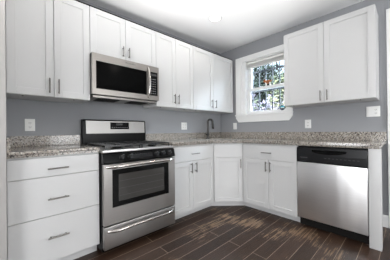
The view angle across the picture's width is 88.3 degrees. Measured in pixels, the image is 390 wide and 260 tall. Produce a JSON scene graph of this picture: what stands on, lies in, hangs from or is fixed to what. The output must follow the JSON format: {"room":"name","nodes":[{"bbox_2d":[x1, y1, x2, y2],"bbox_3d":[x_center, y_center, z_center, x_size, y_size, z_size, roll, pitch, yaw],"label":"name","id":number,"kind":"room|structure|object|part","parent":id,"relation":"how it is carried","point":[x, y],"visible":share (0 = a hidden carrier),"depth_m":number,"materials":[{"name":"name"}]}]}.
{"room":"kitchen","nodes":[
{"label":"kitchen","id":0,"kind":"room"},
{"bbox_2d":[5,0,220,150],"bbox_3d":[-1.687,-0.180,1.929,6.150,2.552,0.150,0,0,-43],"label":"wall","id":1,"kind":"structure","parent":0,"point":[51,118],"depth_m":2.30,"materials":[{"name":"grey paint"}]},
{"bbox_2d":[25,119,34,130],"bbox_3d":[-1.578,-0.048,1.920,0.076,0.116,0.008,0,0,-43],"label":"wall outlet","id":2,"kind":"object","parent":1,"relation":"attached to","point":[29,123],"visible":1,"depth_m":1.92,"materials":[{"name":"white plastic"}]},
{"bbox_2d":[10,135,79,146],"bbox_3d":[-1.469,0.106,2.011,0.567,0.100,0.020,0,0,-43],"label":"backsplash","id":3,"kind":"structure","parent":1,"relation":"attached to","point":[16,141],"depth_m":1.98,"materials":[{"name":"stone"}]},
{"bbox_2d":[5,0,89,103],"bbox_3d":[-1.361,-0.763,1.887,0.607,0.955,0.365,0,0,-43],"label":"upper cabinet","id":4,"kind":"object","parent":1,"relation":"attached to","point":[48,41],"visible":0.99,"depth_m":1.76,"materials":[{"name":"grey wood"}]},
{"bbox_3d":[-1.376,-0.760,1.686,0.307,0.932,0.020,0,0,-43],"label":"door","id":5,"kind":"part","parent":4,"relation":"part of","materials":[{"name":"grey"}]},
{"bbox_3d":[-1.264,-0.386,1.748,0.012,0.130,0.036,0,0,-43],"label":"handle","id":6,"kind":"part","parent":4,"relation":"part of","materials":[{"name":"silver metal"}]},
{"bbox_3d":[-1.154,-0.761,1.894,0.292,0.932,0.020,0,0,-43],"label":"door","id":7,"kind":"part","parent":4,"relation":"part of","materials":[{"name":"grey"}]},
{"bbox_2d":[89,5,155,66],"bbox_3d":[-0.865,-1.002,2.356,0.758,0.485,0.365,0,0,-43],"label":"upper cabinet","id":8,"kind":"object","parent":1,"relation":"attached to","point":[113,35],"visible":0.77,"depth_m":2.20,"materials":[{"name":"grey wood"}]},
{"bbox_3d":[-0.915,-0.995,2.122,0.362,0.468,0.020,0,0,-43],"label":"door","id":9,"kind":"part","parent":8,"relation":"part of","materials":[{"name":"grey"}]},
{"bbox_2d":[90,52,158,105],"bbox_3d":[-0.834,-0.538,2.319,0.754,0.432,0.452,0,0,-43],"label":"microwave","id":10,"kind":"object","parent":8,"relation":"attached to","point":[112,79],"visible":1,"depth_m":2.16,"materials":[{"name":"silver metal"}]},
{"bbox_3d":[-0.776,-0.545,2.162,0.552,0.274,0.031,0,0,-43],"label":"door glass","id":11,"kind":"part","parent":10,"relation":"part of","materials":[{"name":"black glass"}]},
{"bbox_3d":[-0.533,-0.554,2.334,0.022,0.368,0.063,0,0,-43],"label":"handle","id":12,"kind":"part","parent":10,"relation":"part of","materials":[{"name":"metal"}]},
{"bbox_3d":[-0.504,-0.549,2.416,0.101,0.281,0.032,0,0,-43],"label":"control panel","id":13,"kind":"part","parent":10,"relation":"part of","materials":[{"name":"black plastic"}]},
{"bbox_3d":[-0.500,-0.557,2.418,0.130,0.402,0.034,0,0,-43],"label":"control frame","id":14,"kind":"part","parent":10,"relation":"part of","materials":[{"name":"metal"}]},
{"bbox_3d":[-0.638,-0.997,2.381,0.388,0.468,0.020,0,0,-43],"label":"door","id":15,"kind":"part","parent":8,"relation":"part of","materials":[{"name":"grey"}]},
{"bbox_2d":[143,30,192,110],"bbox_3d":[-0.356,-0.770,2.830,0.630,0.955,0.365,0,0,-43],"label":"upper cabinet","id":16,"kind":"object","parent":1,"relation":"attached to","point":[174,56],"visible":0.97,"depth_m":2.70,"materials":[{"name":"grey wood"}]},
{"bbox_3d":[-0.379,-0.767,2.621,0.307,0.932,0.020,0,0,-43],"label":"door","id":17,"kind":"part","parent":16,"relation":"part of","materials":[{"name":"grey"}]},
{"bbox_3d":[-0.149,-0.769,2.837,0.315,0.932,0.020,0,0,-43],"label":"door","id":18,"kind":"part","parent":16,"relation":"part of","materials":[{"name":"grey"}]},
{"bbox_2d":[146,132,220,140],"bbox_3d":[-0.097,0.095,3.297,1.618,0.100,0.020,0,0,-43],"label":"backsplash","id":19,"kind":"structure","parent":1,"relation":"attached to","point":[154,136],"depth_m":3.13,"materials":[{"name":"stone"}]},
{"bbox_2d":[181,122,186,129],"bbox_3d":[-0.173,-0.064,3.237,0.116,0.116,0.008,0,0,-43],"label":"wall outlet","id":20,"kind":"object","parent":1,"relation":"attached to","point":[183,124],"visible":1,"depth_m":3.23,"materials":[{"name":"white plastic"}]},
{"bbox_2d":[184,45,232,113],"bbox_3d":[0.227,-0.775,3.376,0.965,0.955,0.365,0,0,-43],"label":"upper cabinet","id":21,"kind":"object","parent":1,"relation":"attached to","point":[212,72],"visible":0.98,"depth_m":3.23,"materials":[{"name":"white wood"}]},
{"bbox_3d":[0.128,-0.771,3.096,0.433,0.932,0.020,0,0,-43],"label":"door","id":22,"kind":"part","parent":21,"relation":"part of","materials":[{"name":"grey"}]},
{"bbox_3d":[0.480,-0.774,3.426,0.524,0.932,0.020,0,0,-43],"label":"door","id":23,"kind":"part","parent":21,"relation":"part of","materials":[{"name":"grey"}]},
{"bbox_2d":[85,0,363,53],"bbox_3d":[0.111,-1.530,-0.001,6.150,0.100,5.450,0,0,-43],"label":"ceiling","id":24,"kind":"structure","parent":0,"point":[243,22],"depth_m":2.58,"materials":[{"name":"white paint"}]},
{"bbox_2d":[208,14,221,21],"bbox_3d":[0.265,-1.472,2.651,0.184,0.005,0.184,0,0,-43],"label":"recessed light","id":25,"kind":"object","parent":24,"relation":"in","point":[213,18],"visible":1,"depth_m":2.65,"materials":[{"name":"white"}]},
{"bbox_2d":[74,205,389,259],"bbox_3d":[0.139,1.121,-0.009,6.150,0.100,5.450,0,0,-43],"label":"floor","id":26,"kind":"structure","parent":0,"point":[236,232],"depth_m":1.92,"materials":[{"name":"brown wood"}]},
{"bbox_2d":[0,0,6,259],"bbox_3d":[-1.500,-0.107,1.520,0.103,2.400,0.699,0,0,-43],"label":"end panel","id":27,"kind":"object","parent":26,"relation":"on","point":[3,153],"visible":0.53,"depth_m":1.29,"materials":[{"name":"grey paint"}]},
{"bbox_2d":[7,152,99,259],"bbox_3d":[-1.250,0.645,1.768,0.589,0.893,0.665,0,0,-43],"label":"base cabinet","id":28,"kind":"object","parent":26,"relation":"on","point":[53,201],"visible":0.99,"depth_m":1.52,"materials":[{"name":"white wood"}]},
{"bbox_2d":[6,135,99,158],"bbox_3d":[-1.259,0.125,1.774,0.591,0.144,0.653,0,0,-43],"label":"countertop","id":29,"kind":"structure","parent":28,"relation":"on","point":[17,146],"depth_m":1.79,"materials":[{"name":"stone"}]},
{"bbox_3d":[-1.058,0.277,1.560,0.585,0.141,0.020,0,0,-43],"label":"drawer","id":30,"kind":"part","parent":28,"relation":"part of","materials":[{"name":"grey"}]},
{"bbox_3d":[-1.056,0.500,1.559,0.585,0.296,0.020,0,0,-43],"label":"drawer","id":31,"kind":"part","parent":28,"relation":"part of","materials":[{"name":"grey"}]},
{"bbox_3d":[-1.052,0.822,1.558,0.585,0.341,0.020,0,0,-43],"label":"drawer","id":32,"kind":"part","parent":28,"relation":"part of","materials":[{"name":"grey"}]},
{"bbox_3d":[-1.044,0.289,1.535,0.135,0.012,0.036,0,0,-43],"label":"handle","id":33,"kind":"part","parent":28,"relation":"part of","materials":[{"name":"silver metal"}]},
{"bbox_3d":[-1.041,0.516,1.534,0.135,0.012,0.036,0,0,-43],"label":"handle","id":34,"kind":"part","parent":28,"relation":"part of","materials":[{"name":"silver metal"}]},
{"bbox_3d":[-1.038,0.806,1.533,0.135,0.012,0.036,0,0,-43],"label":"handle","id":35,"kind":"part","parent":28,"relation":"part of","materials":[{"name":"silver metal"}]},
{"bbox_2d":[81,119,174,252],"bbox_3d":[-0.716,0.481,2.194,0.762,1.212,0.768,0,0,-43],"label":"gas range","id":36,"kind":"object","parent":26,"relation":"on","point":[137,175],"visible":0.98,"depth_m":1.95,"materials":[{"name":"silver metal"}]},
{"bbox_3d":[-0.935,-0.033,2.440,0.708,0.143,0.012,0,0,-43],"label":"backguard panel","id":37,"kind":"part","parent":36,"relation":"part of","materials":[{"name":"silver metal"}]},
{"bbox_3d":[-0.918,-0.051,2.455,0.230,0.082,0.008,0,0,-43],"label":"clock panel","id":38,"kind":"part","parent":36,"relation":"part of","materials":[{"name":"black plastic"}]},
{"bbox_2d":[96,144,172,152],"bbox_3d":[-0.722,0.190,2.194,0.756,0.022,0.605,0,0,-43],"label":"cooktop","id":39,"kind":"object","parent":36,"relation":"in","point":[145,148],"depth_m":2.00,"materials":[{"name":"silver metal"}]},
{"bbox_3d":[-0.513,0.244,1.971,0.756,0.089,0.049,0,0,-43],"label":"control panel","id":40,"kind":"part","parent":36,"relation":"part of","materials":[{"name":"black metal"}]},
{"bbox_3d":[-0.511,0.560,1.971,0.752,0.521,0.045,0,0,-43],"label":"oven door","id":41,"kind":"part","parent":36,"relation":"part of","materials":[{"name":"metal"}]},
{"bbox_3d":[-0.507,0.929,1.970,0.752,0.194,0.045,0,0,-43],"label":"storage drawer","id":42,"kind":"part","parent":36,"relation":"part of","materials":[{"name":"metal"}]},
{"bbox_3d":[-0.481,0.316,1.938,0.714,0.033,0.070,0,0,-43],"label":"handle","id":43,"kind":"part","parent":36,"relation":"part of","materials":[{"name":"metal"}]},
{"bbox_3d":[-0.477,0.868,1.937,0.703,0.031,0.066,0,0,-43],"label":"handle","id":44,"kind":"part","parent":36,"relation":"part of","materials":[{"name":"metal"}]},
{"bbox_2d":[158,144,213,219],"bbox_3d":[-0.206,0.637,2.747,0.720,0.893,0.665,0,0,-43],"label":"base cabinet","id":45,"kind":"object","parent":26,"relation":"on","point":[194,168],"visible":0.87,"depth_m":2.52,"materials":[{"name":"white wood"}]},
{"bbox_3d":[-0.150,0.693,2.405,0.330,0.610,0.020,0,0,-43],"label":"door","id":46,"kind":"part","parent":45,"relation":"part of","materials":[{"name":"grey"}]},
{"bbox_3d":[-0.014,0.294,2.538,0.716,0.179,0.020,0,0,-43],"label":"drawer","id":47,"kind":"part","parent":45,"relation":"part of","materials":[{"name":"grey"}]},
{"bbox_3d":[0.112,0.691,2.651,0.382,0.610,0.020,0,0,-43],"label":"door","id":48,"kind":"part","parent":45,"relation":"part of","materials":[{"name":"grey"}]},
{"bbox_2d":[210,143,246,205],"bbox_3d":[0.478,0.631,3.222,0.927,0.893,0.904,0,0,-43],"label":"base cabinet","id":49,"kind":"object","parent":26,"relation":"on","point":[227,157],"visible":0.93,"depth_m":2.79,"materials":[{"name":"grey wood"}]},
{"bbox_3d":[0.458,0.290,2.791,0.393,0.179,0.020,-1,0,-1],"label":"drawer","id":50,"kind":"part","parent":49,"relation":"part of","materials":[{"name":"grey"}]},
{"bbox_3d":[0.462,0.688,2.789,0.393,0.610,0.020,-1,0,-1],"label":"door","id":51,"kind":"part","parent":49,"relation":"part of","materials":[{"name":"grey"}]},
{"bbox_2d":[146,132,386,148],"bbox_3d":[0.691,0.106,2.462,1.653,0.144,2.317,0,0,-43],"label":"countertop","id":52,"kind":"structure","parent":49,"relation":"on","point":[369,140],"depth_m":2.63,"materials":[{"name":"stone"}]},
{"bbox_2d":[204,119,213,137],"bbox_3d":[0.230,-0.026,3.404,0.184,0.336,0.089,-1,0,-21],"label":"faucet","id":53,"kind":"object","parent":52,"relation":"on","point":[208,120],"visible":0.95,"depth_m":3.40,"materials":[{"name":"grey metal"}]},
{"bbox_3d":[0.259,-0.077,3.414,0.113,0.236,0.033,-1,0,8],"label":"spout","id":54,"kind":"part","parent":53,"relation":"part of","materials":[{"name":"grey metal"}]},
{"bbox_2d":[243,143,299,221],"bbox_3d":[1.124,0.623,2.726,0.665,0.893,0.712,0,0,-43],"label":"base cabinet","id":55,"kind":"object","parent":26,"relation":"on","point":[269,170],"visible":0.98,"depth_m":2.48,"materials":[{"name":"grey wood"}]},
{"bbox_3d":[0.800,0.683,2.653,0.020,0.610,0.370,0,0,-43],"label":"door","id":56,"kind":"part","parent":55,"relation":"part of","materials":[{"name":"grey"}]},
{"bbox_3d":[0.911,0.284,2.531,0.020,0.179,0.708,0,0,-43],"label":"drawer","id":57,"kind":"part","parent":55,"relation":"part of","materials":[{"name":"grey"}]},
{"bbox_3d":[1.044,0.680,2.394,0.020,0.610,0.334,0,0,-43],"label":"door","id":58,"kind":"part","parent":55,"relation":"part of","materials":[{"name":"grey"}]},
{"bbox_2d":[297,146,368,243],"bbox_3d":[1.573,0.621,2.237,0.622,0.885,0.604,0,0,-43],"label":"dishwasher","id":59,"kind":"object","parent":26,"relation":"on","point":[332,182],"visible":1,"depth_m":2.00,"materials":[{"name":"silver metal"}]},
{"bbox_3d":[1.344,0.231,2.028,0.006,0.044,0.300,0,0,-43],"label":"pocket handle","id":60,"kind":"part","parent":59,"relation":"part of","materials":[{"name":"black plastic"}]},
{"bbox_3d":[1.421,1.012,2.089,0.020,0.105,0.604,0,0,-43],"label":"kick plate","id":61,"kind":"part","parent":59,"relation":"part of","materials":[{"name":"black"}]},
{"bbox_2d":[368,149,382,251],"bbox_3d":[1.622,0.615,1.805,0.070,0.893,0.084,0,0,-43],"label":"end post","id":62,"kind":"object","parent":26,"relation":"on","point":[374,155],"visible":0.86,"depth_m":1.78,"materials":[{"name":"grey wood"}]},
{"bbox_2d":[220,0,389,215],"bbox_3d":[2.365,-0.222,1.992,0.150,2.552,5.300,0,0,-43],"label":"wall","id":63,"kind":"structure","parent":0,"point":[346,117],"depth_m":2.53,"materials":[{"name":"grey paint"}]},
{"bbox_2d":[235,44,292,121],"bbox_3d":[1.119,-0.703,3.292,0.205,1.128,0.980,0,0,-43],"label":"window","id":64,"kind":"structure","parent":63,"relation":"in","point":[244,113],"depth_m":3.44,"materials":[{"name":"white"}]},
{"bbox_3d":[1.124,-0.259,3.291,0.205,0.024,0.980,0,0,-43],"label":"sill","id":65,"kind":"part","parent":64,"relation":"part of","materials":[{"name":"white wood"}]},
{"bbox_2d":[246,53,283,68],"bbox_3d":[1.144,-1.109,3.244,0.036,0.104,0.697,0,0,-43],"label":"window blind","id":66,"kind":"object","parent":64,"relation":"attached to","point":[279,57],"visible":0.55,"depth_m":3.23,"materials":[{"name":"white"}]},
{"bbox_3d":[1.145,-1.064,3.244,0.032,0.013,0.689,0,0,-43],"label":"rail","id":67,"kind":"part","parent":66,"relation":"part of","materials":[{"name":"white plastic"}]},
{"bbox_3d":[1.152,-0.725,3.282,0.150,0.908,0.795,0,0,-43],"label":"frame","id":68,"kind":"part","parent":64,"relation":"part of","materials":[{"name":"white wood"}]},
{"bbox_3d":[1.200,-0.918,3.293,0.030,0.487,0.701,0,0,-43],"label":"sash","id":69,"kind":"part","parent":64,"relation":"part of","materials":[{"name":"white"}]},
{"bbox_2d":[263,80,271,85],"bbox_3d":[1.182,-0.777,3.258,0.039,0.113,0.175,0,0,-43],"label":"animal","id":70,"kind":"object","parent":64,"relation":"on","point":[265,81],"visible":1,"depth_m":3.25},
{"bbox_3d":[1.180,-0.496,3.269,0.030,0.447,0.701,0,0,-43],"label":"sash","id":71,"kind":"part","parent":64,"relation":"part of","materials":[{"name":"white wood"}]},
{"bbox_2d":[251,61,283,110],"bbox_3d":[1.227,-0.670,3.371,0.080,0.920,0.940,0,0,-43],"label":"guard","id":72,"kind":"object","parent":63,"relation":"attached to","point":[279,66],"visible":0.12,"depth_m":3.43,"materials":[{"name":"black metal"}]},
{"bbox_2d":[221,132,386,140],"bbox_3d":[1.286,0.080,3.021,0.020,0.100,2.315,0,0,-43],"label":"backsplash","id":73,"kind":"structure","parent":63,"relation":"attached to","point":[365,136],"depth_m":2.67,"materials":[{"name":"stone"}]},
{"bbox_2d":[305,120,310,127],"bbox_3d":[1.547,-0.083,2.750,0.008,0.116,0.078,0,0,-43],"label":"wall outlet","id":74,"kind":"object","parent":63,"relation":"attached to","point":[307,122],"visible":1,"depth_m":2.75,"materials":[{"name":"white plastic"}]},
{"bbox_2d":[284,4,379,107],"bbox_3d":[1.595,-0.786,2.432,0.365,0.941,0.908,0,0,-43],"label":"upper cabinet","id":75,"kind":"object","parent":63,"relation":"attached to","point":[335,60],"visible":1,"depth_m":2.26,"materials":[{"name":"grey wood"}]},
{"bbox_3d":[1.342,-0.786,2.502,0.020,0.931,0.455,0,0,-43],"label":"door","id":76,"kind":"part","parent":75,"relation":"part of","materials":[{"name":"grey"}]},
{"bbox_3d":[1.652,-0.790,2.171,0.020,0.931,0.445,0,0,-43],"label":"door","id":77,"kind":"part","parent":75,"relation":"part of","materials":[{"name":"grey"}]},
{"bbox_2d":[366,106,379,116],"bbox_3d":[2.005,-0.208,2.260,0.008,0.116,0.118,0,0,-43],"label":"switch plate","id":78,"kind":"object","parent":63,"relation":"attached to","point":[373,111],"visible":1,"depth_m":2.26,"materials":[{"name":"white plastic"}]},
{"bbox_2d":[382,214,388,227],"bbox_3d":[2.065,0.993,2.201,0.016,0.130,0.082,0,0,-43],"label":"baseboard","id":79,"kind":"structure","parent":63,"relation":"attached to","point":[385,218],"depth_m":2.18,"materials":[{"name":"white wood"}]},
{"bbox_2d":[386,8,389,227],"bbox_3d":[2.427,-0.127,1.803,0.020,2.360,1.009,0,0,-43],"label":"trim","id":80,"kind":"structure","parent":63,"relation":"attached to","point":[387,10],"depth_m":2.16,"materials":[{"name":"white wood"}]},
{"label":"outside","id":81,"kind":"structure","parent":0,"visible":0},
{"bbox_3d":[7.092,1.574,8.662,15.850,0.100,22.000,0,0,-43],"label":"ground","id":82,"kind":"structure","parent":81,"visible":0},
{"bbox_2d":[252,98,262,110],"bbox_3d":[1.581,0.264,6.062,1.141,2.627,1.092,-1,0,2],"label":"shrub","id":83,"kind":"object","parent":82,"relation":"on","point":[254,98],"visible":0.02,"depth_m":5.84,"materials":[{"name":"grey plant"}]},
{"bbox_2d":[251,62,283,109],"bbox_3d":[4.827,-1.584,13.693,4.055,6.305,4.068,0,0,-43],"label":"tree","id":84,"kind":"object","parent":82,"relation":"on","point":[262,74],"visible":0.2,"depth_m":12.79,"materials":[{"name":"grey plant"}]},
{"bbox_2d":[254,94,283,110],"bbox_3d":[2.722,0.138,7.176,1.850,2.867,1.917,0,0,-43],"label":"shrub","id":85,"kind":"object","parent":82,"relation":"on","point":[268,94],"visible":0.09,"depth_m":7.21,"materials":[{"name":"grey plant"}]},
{"bbox_2d":[264,69,285,109],"bbox_3d":[4.142,-0.621,9.075,2.039,4.362,1.988,0,0,-43],"label":"tree","id":86,"kind":"object","parent":82,"relation":"on","point":[281,75],"visible":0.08,"depth_m":8.99,"materials":[{"name":"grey plant"}]},
{"bbox_2d":[267,74,285,109],"bbox_3d":[2.130,0.099,4.919,0.774,2.938,0.773,-1,0,3],"label":"shrub","id":87,"kind":"object","parent":82,"relation":"on","point":[276,99],"visible":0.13,"depth_m":4.95,"materials":[{"name":"grey plant"}]}
]}

